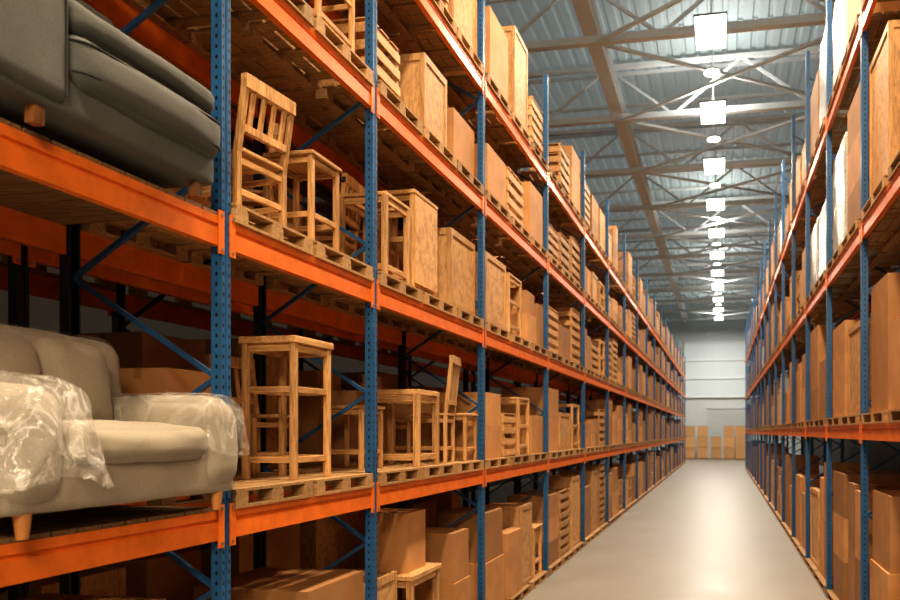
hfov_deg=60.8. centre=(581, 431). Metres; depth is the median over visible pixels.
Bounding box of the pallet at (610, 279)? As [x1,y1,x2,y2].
[598,278,625,287]
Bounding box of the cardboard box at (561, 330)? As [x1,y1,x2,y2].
[552,325,564,357]
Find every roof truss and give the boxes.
[448,46,819,127]
[475,112,805,180]
[518,0,825,52]
[550,194,789,239]
[598,167,789,212]
[618,221,779,260]
[618,243,771,277]
[632,260,768,290]
[642,275,763,302]
[648,288,759,312]
[662,301,751,320]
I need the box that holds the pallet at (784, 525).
[782,522,788,532]
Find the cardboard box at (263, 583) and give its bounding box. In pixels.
[194,567,362,599]
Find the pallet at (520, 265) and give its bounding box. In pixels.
[497,255,562,275]
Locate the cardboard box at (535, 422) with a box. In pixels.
[505,415,542,453]
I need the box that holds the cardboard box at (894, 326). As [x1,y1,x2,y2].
[888,316,899,409]
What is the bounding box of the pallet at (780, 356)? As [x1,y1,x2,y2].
[768,355,802,361]
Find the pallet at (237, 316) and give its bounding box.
[231,312,299,332]
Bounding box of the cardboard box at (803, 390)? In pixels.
[802,388,804,420]
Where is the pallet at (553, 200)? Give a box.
[538,189,574,212]
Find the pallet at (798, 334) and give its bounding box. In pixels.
[782,331,805,341]
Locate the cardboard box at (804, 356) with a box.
[802,354,805,388]
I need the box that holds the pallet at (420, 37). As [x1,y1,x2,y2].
[377,27,483,77]
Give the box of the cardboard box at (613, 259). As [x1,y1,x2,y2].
[589,256,615,273]
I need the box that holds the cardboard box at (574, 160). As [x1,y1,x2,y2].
[554,145,579,178]
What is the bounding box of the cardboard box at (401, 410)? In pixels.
[395,402,442,460]
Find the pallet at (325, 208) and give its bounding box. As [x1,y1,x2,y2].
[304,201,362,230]
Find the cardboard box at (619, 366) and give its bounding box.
[614,357,621,372]
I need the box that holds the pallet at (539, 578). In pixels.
[527,570,547,589]
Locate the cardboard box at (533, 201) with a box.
[502,181,542,246]
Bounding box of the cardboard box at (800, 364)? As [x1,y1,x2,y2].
[798,363,801,421]
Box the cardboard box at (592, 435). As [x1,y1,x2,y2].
[591,434,594,446]
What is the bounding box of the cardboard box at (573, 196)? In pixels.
[552,187,579,220]
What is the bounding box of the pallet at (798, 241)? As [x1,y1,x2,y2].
[782,235,805,251]
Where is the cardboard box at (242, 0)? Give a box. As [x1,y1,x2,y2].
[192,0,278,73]
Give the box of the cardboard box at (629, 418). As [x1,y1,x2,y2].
[628,416,631,429]
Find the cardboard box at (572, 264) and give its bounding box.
[561,264,586,293]
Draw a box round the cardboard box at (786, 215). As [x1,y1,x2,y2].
[785,215,799,244]
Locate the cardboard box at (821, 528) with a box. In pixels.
[820,525,823,576]
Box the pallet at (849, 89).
[826,67,868,116]
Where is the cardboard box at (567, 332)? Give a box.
[565,327,569,359]
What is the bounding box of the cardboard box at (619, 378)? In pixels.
[613,371,621,384]
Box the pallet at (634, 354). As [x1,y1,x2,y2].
[618,353,647,358]
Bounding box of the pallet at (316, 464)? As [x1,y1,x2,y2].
[287,463,322,468]
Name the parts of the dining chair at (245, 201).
seat, leg, backrest, leg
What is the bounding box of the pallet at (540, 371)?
[538,368,594,377]
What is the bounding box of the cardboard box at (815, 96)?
[810,70,819,134]
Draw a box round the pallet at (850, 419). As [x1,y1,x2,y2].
[840,414,859,424]
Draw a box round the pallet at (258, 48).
[180,13,372,91]
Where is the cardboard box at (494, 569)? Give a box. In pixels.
[469,554,503,599]
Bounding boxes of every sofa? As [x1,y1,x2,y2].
[0,0,220,197]
[0,324,237,539]
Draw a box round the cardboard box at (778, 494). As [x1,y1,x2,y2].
[778,494,779,513]
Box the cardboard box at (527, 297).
[510,290,533,315]
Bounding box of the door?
[709,410,743,457]
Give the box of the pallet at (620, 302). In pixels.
[618,299,637,306]
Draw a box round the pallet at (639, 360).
[632,359,652,363]
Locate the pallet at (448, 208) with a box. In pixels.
[422,190,509,225]
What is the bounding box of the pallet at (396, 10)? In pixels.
[325,0,456,40]
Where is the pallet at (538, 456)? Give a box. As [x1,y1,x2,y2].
[515,453,547,461]
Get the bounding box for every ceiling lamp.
[693,0,726,49]
[699,99,725,123]
[703,95,724,173]
[704,67,719,76]
[706,144,724,210]
[707,66,719,141]
[708,188,724,237]
[710,182,719,186]
[710,250,723,258]
[711,216,720,219]
[711,239,723,275]
[712,284,723,289]
[713,297,723,301]
[713,305,723,311]
[714,316,722,319]
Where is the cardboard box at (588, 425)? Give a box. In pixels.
[579,424,590,435]
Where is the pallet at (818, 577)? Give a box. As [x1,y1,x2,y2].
[814,571,832,593]
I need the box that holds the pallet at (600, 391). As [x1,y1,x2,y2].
[599,389,634,394]
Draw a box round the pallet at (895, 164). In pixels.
[888,150,899,180]
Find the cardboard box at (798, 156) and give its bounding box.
[796,156,799,178]
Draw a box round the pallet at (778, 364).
[764,363,789,368]
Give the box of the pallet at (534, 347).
[465,343,547,357]
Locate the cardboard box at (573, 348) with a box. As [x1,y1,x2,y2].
[573,348,586,367]
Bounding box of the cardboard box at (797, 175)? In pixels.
[796,175,797,195]
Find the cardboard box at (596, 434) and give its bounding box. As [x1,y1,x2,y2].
[595,433,597,446]
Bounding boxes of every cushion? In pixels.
[0,331,41,388]
[31,337,112,419]
[62,420,206,464]
[68,0,213,113]
[68,34,219,158]
[75,0,115,27]
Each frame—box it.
[150,240,164,249]
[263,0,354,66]
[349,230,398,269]
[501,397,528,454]
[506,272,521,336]
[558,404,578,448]
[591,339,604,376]
[598,281,604,310]
[618,475,631,503]
[618,479,621,511]
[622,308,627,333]
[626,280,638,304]
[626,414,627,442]
[632,275,634,296]
[632,416,638,441]
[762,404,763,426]
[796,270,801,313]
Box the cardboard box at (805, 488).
[805,488,805,519]
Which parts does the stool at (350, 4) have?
leg, leg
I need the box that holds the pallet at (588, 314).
[562,309,608,319]
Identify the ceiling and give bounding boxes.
[447,0,834,304]
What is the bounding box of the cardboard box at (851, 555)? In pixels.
[848,548,854,599]
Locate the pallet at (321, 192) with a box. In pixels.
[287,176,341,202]
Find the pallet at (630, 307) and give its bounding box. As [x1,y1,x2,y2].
[618,304,641,311]
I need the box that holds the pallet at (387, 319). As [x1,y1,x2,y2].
[377,307,483,330]
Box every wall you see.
[0,197,612,498]
[613,301,800,458]
[803,266,899,472]
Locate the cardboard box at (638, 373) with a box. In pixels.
[638,373,639,392]
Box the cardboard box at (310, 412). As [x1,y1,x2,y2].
[298,370,340,462]
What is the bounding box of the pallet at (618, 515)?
[613,513,620,519]
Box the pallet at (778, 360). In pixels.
[766,359,791,365]
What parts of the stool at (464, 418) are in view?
leg, leg, leg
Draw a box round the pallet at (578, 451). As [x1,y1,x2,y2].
[570,448,584,454]
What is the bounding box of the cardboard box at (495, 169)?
[437,143,505,209]
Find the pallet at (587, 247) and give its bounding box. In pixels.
[573,238,601,252]
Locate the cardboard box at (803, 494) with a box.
[802,492,804,521]
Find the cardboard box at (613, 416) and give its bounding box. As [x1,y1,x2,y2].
[612,415,615,444]
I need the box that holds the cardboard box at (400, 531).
[377,508,424,573]
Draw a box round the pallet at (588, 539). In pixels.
[580,533,594,544]
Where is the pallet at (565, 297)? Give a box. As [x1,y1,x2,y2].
[538,292,594,306]
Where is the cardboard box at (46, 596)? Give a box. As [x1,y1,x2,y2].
[19,593,165,599]
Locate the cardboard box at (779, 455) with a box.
[777,453,791,466]
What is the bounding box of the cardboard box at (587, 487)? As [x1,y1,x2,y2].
[580,485,590,538]
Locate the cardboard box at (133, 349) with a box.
[81,332,204,371]
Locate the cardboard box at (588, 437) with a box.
[587,436,590,446]
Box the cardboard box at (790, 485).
[790,485,791,508]
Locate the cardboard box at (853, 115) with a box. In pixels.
[847,73,868,156]
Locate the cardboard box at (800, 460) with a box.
[785,455,818,527]
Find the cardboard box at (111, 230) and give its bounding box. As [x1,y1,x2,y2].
[106,225,120,236]
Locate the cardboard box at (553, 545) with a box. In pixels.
[535,537,557,567]
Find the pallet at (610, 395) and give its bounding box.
[609,393,641,397]
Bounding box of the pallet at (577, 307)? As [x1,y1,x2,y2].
[551,301,601,313]
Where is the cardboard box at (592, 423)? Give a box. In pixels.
[570,421,594,433]
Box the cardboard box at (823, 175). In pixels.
[805,162,832,187]
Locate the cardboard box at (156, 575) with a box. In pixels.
[103,548,200,599]
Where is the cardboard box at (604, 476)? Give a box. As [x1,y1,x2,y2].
[600,476,609,498]
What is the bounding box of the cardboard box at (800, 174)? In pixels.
[798,170,801,191]
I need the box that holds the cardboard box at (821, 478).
[820,477,823,527]
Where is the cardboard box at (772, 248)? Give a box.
[771,241,773,266]
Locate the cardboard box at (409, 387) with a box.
[408,386,436,391]
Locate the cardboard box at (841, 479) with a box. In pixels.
[833,471,899,518]
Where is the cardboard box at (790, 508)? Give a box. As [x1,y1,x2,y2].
[790,508,791,531]
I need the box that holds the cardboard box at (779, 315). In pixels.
[778,312,780,330]
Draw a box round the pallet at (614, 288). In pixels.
[601,285,630,295]
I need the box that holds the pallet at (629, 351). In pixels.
[614,350,644,355]
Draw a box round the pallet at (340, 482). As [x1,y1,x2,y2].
[233,472,372,495]
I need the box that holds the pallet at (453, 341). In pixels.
[437,333,530,350]
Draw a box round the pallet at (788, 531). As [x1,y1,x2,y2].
[786,528,795,539]
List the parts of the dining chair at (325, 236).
seat, leg, backrest, leg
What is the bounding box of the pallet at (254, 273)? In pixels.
[182,241,372,285]
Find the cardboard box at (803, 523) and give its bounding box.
[802,520,804,549]
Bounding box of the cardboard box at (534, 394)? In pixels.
[501,387,557,419]
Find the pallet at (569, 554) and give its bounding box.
[558,549,574,563]
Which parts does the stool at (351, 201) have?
leg, leg, frame, leg, leg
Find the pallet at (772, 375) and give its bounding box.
[758,372,781,376]
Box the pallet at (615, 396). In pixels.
[614,394,644,398]
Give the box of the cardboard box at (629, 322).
[622,319,631,331]
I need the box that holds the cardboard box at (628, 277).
[609,272,631,297]
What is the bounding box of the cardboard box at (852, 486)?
[848,482,899,552]
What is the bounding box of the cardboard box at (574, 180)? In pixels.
[562,166,579,198]
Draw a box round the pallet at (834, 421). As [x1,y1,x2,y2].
[826,417,839,425]
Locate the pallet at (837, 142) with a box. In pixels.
[814,115,846,153]
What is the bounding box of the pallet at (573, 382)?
[570,379,615,385]
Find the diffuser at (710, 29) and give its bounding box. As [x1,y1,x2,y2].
[695,14,725,49]
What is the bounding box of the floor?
[461,458,832,599]
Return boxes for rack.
[0,0,684,599]
[0,104,628,599]
[745,0,899,599]
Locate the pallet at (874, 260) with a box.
[826,244,899,273]
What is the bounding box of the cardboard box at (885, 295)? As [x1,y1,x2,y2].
[871,272,899,411]
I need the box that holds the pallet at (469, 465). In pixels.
[396,460,483,473]
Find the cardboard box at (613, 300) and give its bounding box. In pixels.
[611,298,615,312]
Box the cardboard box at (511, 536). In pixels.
[502,527,521,599]
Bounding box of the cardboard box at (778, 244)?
[777,236,779,255]
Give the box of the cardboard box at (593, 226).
[559,216,597,246]
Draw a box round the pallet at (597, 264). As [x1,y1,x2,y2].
[572,260,615,273]
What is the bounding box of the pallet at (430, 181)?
[377,160,483,197]
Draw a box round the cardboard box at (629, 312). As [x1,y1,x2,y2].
[622,309,631,321]
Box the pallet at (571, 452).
[561,449,574,456]
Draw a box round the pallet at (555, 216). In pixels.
[549,207,584,227]
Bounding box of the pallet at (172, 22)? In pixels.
[123,0,313,40]
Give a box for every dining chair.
[182,72,295,225]
[205,123,278,215]
[205,354,288,476]
[300,173,364,259]
[358,374,411,462]
[407,355,460,462]
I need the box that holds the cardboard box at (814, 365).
[810,356,832,391]
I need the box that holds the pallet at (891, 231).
[840,215,899,252]
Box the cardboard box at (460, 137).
[422,107,473,183]
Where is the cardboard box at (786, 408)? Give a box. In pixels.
[785,408,786,423]
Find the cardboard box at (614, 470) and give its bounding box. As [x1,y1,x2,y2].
[604,467,617,491]
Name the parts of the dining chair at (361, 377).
leg, backrest, leg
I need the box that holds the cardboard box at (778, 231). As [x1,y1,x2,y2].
[777,221,780,242]
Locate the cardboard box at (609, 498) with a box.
[601,498,609,520]
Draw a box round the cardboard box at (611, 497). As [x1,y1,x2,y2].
[610,495,612,517]
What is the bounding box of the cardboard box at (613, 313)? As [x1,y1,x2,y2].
[588,311,615,325]
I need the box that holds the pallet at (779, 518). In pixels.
[777,515,781,524]
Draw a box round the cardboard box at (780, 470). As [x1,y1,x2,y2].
[780,470,781,493]
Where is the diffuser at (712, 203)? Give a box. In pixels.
[707,198,723,210]
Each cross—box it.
[596,0,835,44]
[601,36,822,121]
[625,115,805,172]
[641,167,795,209]
[656,205,787,237]
[665,235,773,258]
[672,257,768,276]
[676,274,763,290]
[680,289,759,301]
[683,301,756,311]
[686,311,751,320]
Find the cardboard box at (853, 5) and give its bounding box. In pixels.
[848,0,899,51]
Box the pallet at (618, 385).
[577,382,620,388]
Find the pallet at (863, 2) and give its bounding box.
[861,0,896,11]
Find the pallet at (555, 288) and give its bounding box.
[523,281,584,296]
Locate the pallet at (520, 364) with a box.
[508,357,574,368]
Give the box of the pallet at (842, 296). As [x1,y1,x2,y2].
[805,286,870,305]
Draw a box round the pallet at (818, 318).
[791,312,851,326]
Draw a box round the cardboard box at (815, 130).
[810,110,839,171]
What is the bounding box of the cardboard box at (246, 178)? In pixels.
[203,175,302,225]
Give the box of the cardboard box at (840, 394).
[833,384,847,416]
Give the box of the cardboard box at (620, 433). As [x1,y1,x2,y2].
[618,431,622,443]
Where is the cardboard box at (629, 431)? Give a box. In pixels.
[628,430,631,442]
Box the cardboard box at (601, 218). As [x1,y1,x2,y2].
[580,208,604,257]
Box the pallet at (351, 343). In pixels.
[347,340,381,352]
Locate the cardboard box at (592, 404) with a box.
[585,400,611,444]
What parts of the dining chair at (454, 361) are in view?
leg, seat, leg, backrest, leg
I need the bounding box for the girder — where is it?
[571,0,687,322]
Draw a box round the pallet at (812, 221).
[786,219,815,239]
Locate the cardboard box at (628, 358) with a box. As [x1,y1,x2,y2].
[626,356,631,373]
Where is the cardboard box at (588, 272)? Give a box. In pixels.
[587,269,589,294]
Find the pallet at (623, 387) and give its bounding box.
[586,385,625,390]
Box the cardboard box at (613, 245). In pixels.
[612,242,615,258]
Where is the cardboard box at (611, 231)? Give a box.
[605,229,615,245]
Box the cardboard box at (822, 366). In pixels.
[819,357,832,418]
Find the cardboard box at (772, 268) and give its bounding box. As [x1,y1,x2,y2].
[771,262,781,287]
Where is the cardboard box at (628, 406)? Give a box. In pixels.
[612,403,631,416]
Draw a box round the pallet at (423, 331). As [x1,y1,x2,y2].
[406,321,509,341]
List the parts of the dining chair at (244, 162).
leg, seat, backrest, leg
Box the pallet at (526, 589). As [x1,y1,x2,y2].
[509,584,530,599]
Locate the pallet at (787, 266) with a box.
[774,261,801,274]
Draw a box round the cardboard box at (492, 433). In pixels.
[450,426,500,458]
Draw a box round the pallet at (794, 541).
[791,537,801,549]
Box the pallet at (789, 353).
[771,350,805,357]
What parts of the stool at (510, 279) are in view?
leg, frame, leg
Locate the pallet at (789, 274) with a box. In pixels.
[771,272,791,284]
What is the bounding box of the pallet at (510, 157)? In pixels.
[490,142,547,173]
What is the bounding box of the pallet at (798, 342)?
[777,338,805,347]
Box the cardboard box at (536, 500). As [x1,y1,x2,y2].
[507,492,557,519]
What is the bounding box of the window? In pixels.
[684,341,751,397]
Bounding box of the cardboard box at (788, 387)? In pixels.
[787,387,788,405]
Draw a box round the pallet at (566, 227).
[551,224,594,240]
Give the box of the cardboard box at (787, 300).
[785,300,787,319]
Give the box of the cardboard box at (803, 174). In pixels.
[802,167,821,196]
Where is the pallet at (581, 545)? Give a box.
[570,541,584,554]
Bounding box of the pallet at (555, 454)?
[549,451,562,458]
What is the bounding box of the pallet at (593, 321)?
[576,316,615,326]
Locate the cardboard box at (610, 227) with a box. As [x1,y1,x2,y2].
[605,226,617,244]
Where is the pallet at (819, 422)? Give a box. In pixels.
[814,419,825,426]
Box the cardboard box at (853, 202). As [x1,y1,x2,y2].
[847,170,899,241]
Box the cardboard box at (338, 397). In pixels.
[331,390,386,466]
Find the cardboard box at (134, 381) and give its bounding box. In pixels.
[120,368,210,396]
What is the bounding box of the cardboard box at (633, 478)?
[618,476,634,488]
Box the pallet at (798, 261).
[777,249,802,264]
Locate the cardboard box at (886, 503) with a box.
[873,490,899,573]
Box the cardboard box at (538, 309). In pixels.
[534,303,542,346]
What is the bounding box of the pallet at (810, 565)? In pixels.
[805,558,819,576]
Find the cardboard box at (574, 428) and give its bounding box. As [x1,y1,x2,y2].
[570,425,586,435]
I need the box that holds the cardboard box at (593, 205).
[580,194,597,224]
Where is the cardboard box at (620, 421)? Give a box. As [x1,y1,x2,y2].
[618,418,622,430]
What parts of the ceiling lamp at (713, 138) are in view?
bulb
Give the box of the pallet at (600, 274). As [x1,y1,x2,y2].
[590,270,620,280]
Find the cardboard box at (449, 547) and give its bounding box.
[405,527,468,583]
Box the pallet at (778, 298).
[764,297,781,304]
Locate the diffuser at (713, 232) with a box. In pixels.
[709,228,723,237]
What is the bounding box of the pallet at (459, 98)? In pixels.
[445,72,509,118]
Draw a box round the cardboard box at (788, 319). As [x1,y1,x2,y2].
[787,316,804,333]
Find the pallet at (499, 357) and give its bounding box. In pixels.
[489,351,562,363]
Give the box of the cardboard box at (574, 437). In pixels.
[570,436,586,447]
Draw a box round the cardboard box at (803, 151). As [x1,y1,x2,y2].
[802,143,804,172]
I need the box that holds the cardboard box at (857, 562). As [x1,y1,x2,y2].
[855,557,869,599]
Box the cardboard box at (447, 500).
[416,489,460,511]
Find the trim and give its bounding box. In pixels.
[707,407,744,457]
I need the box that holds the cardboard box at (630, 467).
[612,463,634,476]
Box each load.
[762,347,773,370]
[780,208,801,259]
[780,370,788,423]
[810,215,857,298]
[819,10,848,144]
[819,192,891,284]
[832,0,859,105]
[832,132,899,264]
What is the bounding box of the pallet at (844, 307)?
[797,300,859,317]
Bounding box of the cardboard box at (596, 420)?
[570,419,597,432]
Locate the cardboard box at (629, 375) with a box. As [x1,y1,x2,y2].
[628,373,631,388]
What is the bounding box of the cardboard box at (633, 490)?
[629,488,634,500]
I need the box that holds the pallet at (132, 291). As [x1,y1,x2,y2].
[128,286,210,313]
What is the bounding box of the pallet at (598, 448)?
[595,446,601,451]
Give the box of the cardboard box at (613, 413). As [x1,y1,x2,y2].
[612,412,617,443]
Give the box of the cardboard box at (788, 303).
[787,300,789,317]
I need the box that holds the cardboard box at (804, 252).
[802,246,851,305]
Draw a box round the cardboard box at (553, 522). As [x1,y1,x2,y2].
[532,515,557,543]
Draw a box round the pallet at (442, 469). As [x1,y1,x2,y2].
[331,463,456,478]
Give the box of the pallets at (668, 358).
[648,337,772,478]
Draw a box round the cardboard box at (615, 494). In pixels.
[613,490,617,515]
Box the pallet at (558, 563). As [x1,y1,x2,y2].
[535,558,562,574]
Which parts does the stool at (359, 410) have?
leg, leg, leg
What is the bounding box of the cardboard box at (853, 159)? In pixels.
[847,121,868,199]
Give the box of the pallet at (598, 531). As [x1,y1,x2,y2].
[591,528,601,537]
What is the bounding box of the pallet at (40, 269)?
[30,264,114,289]
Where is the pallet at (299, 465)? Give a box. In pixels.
[236,464,314,472]
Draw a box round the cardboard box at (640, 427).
[635,426,642,440]
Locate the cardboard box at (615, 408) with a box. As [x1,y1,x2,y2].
[612,405,622,418]
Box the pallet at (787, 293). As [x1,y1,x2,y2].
[766,290,789,299]
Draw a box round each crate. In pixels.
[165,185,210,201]
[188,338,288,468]
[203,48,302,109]
[295,17,399,117]
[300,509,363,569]
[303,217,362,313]
[323,568,396,599]
[358,0,448,27]
[377,189,437,296]
[381,52,446,156]
[387,0,476,66]
[398,227,474,314]
[445,6,507,106]
[475,25,527,138]
[475,166,523,226]
[475,251,505,329]
[485,502,531,586]
[499,96,542,163]
[501,413,515,456]
[519,224,557,262]
[529,143,569,204]
[529,488,569,556]
[532,232,569,275]
[541,305,557,353]
[549,236,579,289]
[549,308,579,364]
[549,475,579,547]
[558,412,569,450]
[559,469,597,531]
[561,180,589,234]
[569,272,597,302]
[576,409,604,445]
[576,463,604,525]
[580,231,611,267]
[589,294,611,317]
[591,337,611,379]
[591,342,597,372]
[593,338,617,382]
[619,480,627,507]
[626,461,642,494]
[631,312,635,342]
[638,450,652,485]
[643,372,645,395]
[651,452,655,484]
[652,299,655,329]
[656,311,659,335]
[662,447,671,470]
[667,362,669,377]
[668,331,669,350]
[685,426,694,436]
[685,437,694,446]
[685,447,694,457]
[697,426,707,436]
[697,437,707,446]
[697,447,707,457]
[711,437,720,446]
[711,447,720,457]
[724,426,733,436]
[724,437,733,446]
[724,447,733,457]
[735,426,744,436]
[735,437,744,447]
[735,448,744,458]
[766,267,767,293]
[768,261,789,295]
[768,446,788,498]
[771,304,780,356]
[771,459,773,504]
[777,378,780,389]
[777,389,780,424]
[781,297,797,340]
[790,172,814,232]
[790,271,814,328]
[810,487,819,569]
[848,318,870,414]
[869,19,899,206]
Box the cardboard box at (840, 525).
[833,511,847,562]
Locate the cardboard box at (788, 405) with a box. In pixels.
[787,405,788,422]
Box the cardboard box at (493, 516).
[438,507,501,563]
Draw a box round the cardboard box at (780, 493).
[780,493,781,516]
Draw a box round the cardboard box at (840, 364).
[833,352,847,388]
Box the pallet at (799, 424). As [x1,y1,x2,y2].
[797,421,804,427]
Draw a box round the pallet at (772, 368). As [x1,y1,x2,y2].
[762,366,788,371]
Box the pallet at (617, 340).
[615,338,634,344]
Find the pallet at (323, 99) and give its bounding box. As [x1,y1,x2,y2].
[267,80,422,142]
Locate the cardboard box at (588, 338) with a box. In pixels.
[587,336,590,354]
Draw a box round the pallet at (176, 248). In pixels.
[81,202,313,261]
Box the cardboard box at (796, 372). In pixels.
[796,372,797,421]
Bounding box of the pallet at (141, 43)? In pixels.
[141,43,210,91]
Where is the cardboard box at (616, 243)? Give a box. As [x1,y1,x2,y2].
[616,243,617,259]
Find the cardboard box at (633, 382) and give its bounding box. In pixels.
[632,380,635,390]
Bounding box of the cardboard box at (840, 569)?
[833,551,847,599]
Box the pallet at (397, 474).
[271,466,422,485]
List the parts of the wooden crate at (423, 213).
panel, leg, leg, panel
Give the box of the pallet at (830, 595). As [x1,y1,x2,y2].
[826,589,838,599]
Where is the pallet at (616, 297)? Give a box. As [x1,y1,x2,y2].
[605,293,634,300]
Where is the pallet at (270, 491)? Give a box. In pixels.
[147,479,313,508]
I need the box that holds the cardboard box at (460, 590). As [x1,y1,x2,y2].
[402,575,470,599]
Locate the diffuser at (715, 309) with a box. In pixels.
[714,308,722,311]
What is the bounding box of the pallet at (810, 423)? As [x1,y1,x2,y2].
[805,420,813,426]
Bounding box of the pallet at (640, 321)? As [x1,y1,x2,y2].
[632,319,650,324]
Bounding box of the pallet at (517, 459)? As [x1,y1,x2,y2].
[508,455,530,464]
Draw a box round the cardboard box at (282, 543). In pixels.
[183,523,299,584]
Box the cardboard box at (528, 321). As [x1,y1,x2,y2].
[510,313,535,343]
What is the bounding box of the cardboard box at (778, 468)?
[777,467,781,488]
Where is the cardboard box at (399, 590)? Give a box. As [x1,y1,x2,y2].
[397,588,401,599]
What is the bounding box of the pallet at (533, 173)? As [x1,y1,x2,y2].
[515,169,562,194]
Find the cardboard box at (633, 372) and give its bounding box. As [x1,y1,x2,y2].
[632,369,635,381]
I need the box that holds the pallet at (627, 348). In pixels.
[615,346,641,352]
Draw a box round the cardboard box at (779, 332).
[778,328,780,341]
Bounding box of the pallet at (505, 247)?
[469,237,547,260]
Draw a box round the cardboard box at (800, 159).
[798,155,801,176]
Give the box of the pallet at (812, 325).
[786,322,838,335]
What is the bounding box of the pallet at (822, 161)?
[805,148,838,179]
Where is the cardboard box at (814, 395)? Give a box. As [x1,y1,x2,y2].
[810,388,818,419]
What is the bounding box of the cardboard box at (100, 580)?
[0,566,125,599]
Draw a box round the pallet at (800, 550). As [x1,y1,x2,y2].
[797,546,805,561]
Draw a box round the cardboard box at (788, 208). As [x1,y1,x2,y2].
[787,203,802,240]
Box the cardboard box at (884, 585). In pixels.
[870,559,899,599]
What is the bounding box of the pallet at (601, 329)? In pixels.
[579,323,620,331]
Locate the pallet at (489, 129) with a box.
[461,110,530,148]
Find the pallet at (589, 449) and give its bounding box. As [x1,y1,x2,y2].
[585,447,594,452]
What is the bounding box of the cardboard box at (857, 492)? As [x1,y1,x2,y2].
[855,490,872,562]
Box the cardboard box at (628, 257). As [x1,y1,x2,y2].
[618,251,631,276]
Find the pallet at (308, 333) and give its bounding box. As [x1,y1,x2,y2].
[304,329,348,344]
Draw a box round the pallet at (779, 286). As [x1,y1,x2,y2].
[768,281,789,291]
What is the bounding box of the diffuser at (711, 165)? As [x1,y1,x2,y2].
[704,158,724,173]
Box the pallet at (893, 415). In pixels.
[888,409,899,422]
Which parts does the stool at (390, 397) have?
leg, frame, leg, leg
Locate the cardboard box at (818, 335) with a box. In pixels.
[810,324,839,361]
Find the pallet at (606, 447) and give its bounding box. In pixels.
[602,445,608,450]
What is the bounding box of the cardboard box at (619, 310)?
[618,307,620,319]
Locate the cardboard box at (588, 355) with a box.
[587,353,590,369]
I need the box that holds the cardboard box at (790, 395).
[789,391,795,422]
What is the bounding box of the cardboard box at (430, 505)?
[380,499,436,526]
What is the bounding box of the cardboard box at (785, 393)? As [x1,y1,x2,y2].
[785,393,786,408]
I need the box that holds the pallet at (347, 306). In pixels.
[322,292,456,319]
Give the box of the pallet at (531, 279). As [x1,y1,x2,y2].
[510,269,574,287]
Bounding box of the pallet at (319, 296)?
[266,271,422,305]
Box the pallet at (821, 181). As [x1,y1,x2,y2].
[797,177,832,204]
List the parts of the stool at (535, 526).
leg, leg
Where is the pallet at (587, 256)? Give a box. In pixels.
[569,248,608,263]
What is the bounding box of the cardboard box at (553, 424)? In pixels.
[549,420,557,451]
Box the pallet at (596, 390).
[593,387,630,392]
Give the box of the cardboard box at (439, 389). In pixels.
[435,387,445,398]
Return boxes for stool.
[238,335,333,479]
[263,149,341,250]
[321,405,384,469]
[339,191,409,283]
[377,389,439,466]
[439,413,478,460]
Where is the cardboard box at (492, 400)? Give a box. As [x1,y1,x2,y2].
[440,392,500,425]
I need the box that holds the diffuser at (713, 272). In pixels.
[711,270,723,275]
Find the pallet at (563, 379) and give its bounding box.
[561,376,608,383]
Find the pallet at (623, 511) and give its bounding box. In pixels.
[618,509,625,515]
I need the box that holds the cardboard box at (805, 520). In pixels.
[805,520,805,551]
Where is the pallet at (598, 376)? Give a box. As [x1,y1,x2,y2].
[552,372,601,380]
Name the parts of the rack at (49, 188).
upright post, upright post, upright post, upright post, upright post, upright post, upright post, upright post, upright post, upright post, upright post, upright post, upright post, upright post, upright post, upright post, upright post, upright post, upright post, upright post, upright post, upright post, upright post, upright post, upright post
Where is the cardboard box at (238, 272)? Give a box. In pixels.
[203,258,288,290]
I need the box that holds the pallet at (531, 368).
[523,363,584,372]
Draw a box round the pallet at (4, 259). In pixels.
[0,255,7,266]
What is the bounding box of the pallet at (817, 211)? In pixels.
[791,199,823,221]
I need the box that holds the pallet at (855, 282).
[814,267,898,292]
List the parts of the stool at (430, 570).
leg, leg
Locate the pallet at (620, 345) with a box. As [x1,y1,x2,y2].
[618,343,637,348]
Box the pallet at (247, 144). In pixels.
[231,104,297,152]
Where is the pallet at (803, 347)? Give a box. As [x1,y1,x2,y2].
[774,345,805,352]
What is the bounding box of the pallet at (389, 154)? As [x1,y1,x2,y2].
[321,125,456,173]
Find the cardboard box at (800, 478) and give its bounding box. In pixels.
[796,474,823,544]
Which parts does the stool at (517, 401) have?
frame, leg, leg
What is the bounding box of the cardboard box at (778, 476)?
[778,476,779,494]
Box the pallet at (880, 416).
[861,411,887,423]
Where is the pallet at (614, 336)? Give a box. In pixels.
[592,334,630,340]
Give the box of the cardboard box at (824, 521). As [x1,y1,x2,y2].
[824,521,832,584]
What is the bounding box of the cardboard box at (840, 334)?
[833,320,858,359]
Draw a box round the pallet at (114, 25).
[114,25,140,44]
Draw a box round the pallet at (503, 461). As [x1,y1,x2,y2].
[450,457,509,468]
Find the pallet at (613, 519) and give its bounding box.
[605,517,615,525]
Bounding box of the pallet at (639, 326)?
[635,324,652,328]
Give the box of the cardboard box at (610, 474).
[605,472,612,495]
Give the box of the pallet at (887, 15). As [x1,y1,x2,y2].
[840,10,899,75]
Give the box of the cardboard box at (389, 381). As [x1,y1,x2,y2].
[340,372,407,390]
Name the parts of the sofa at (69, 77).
arm, leg, leg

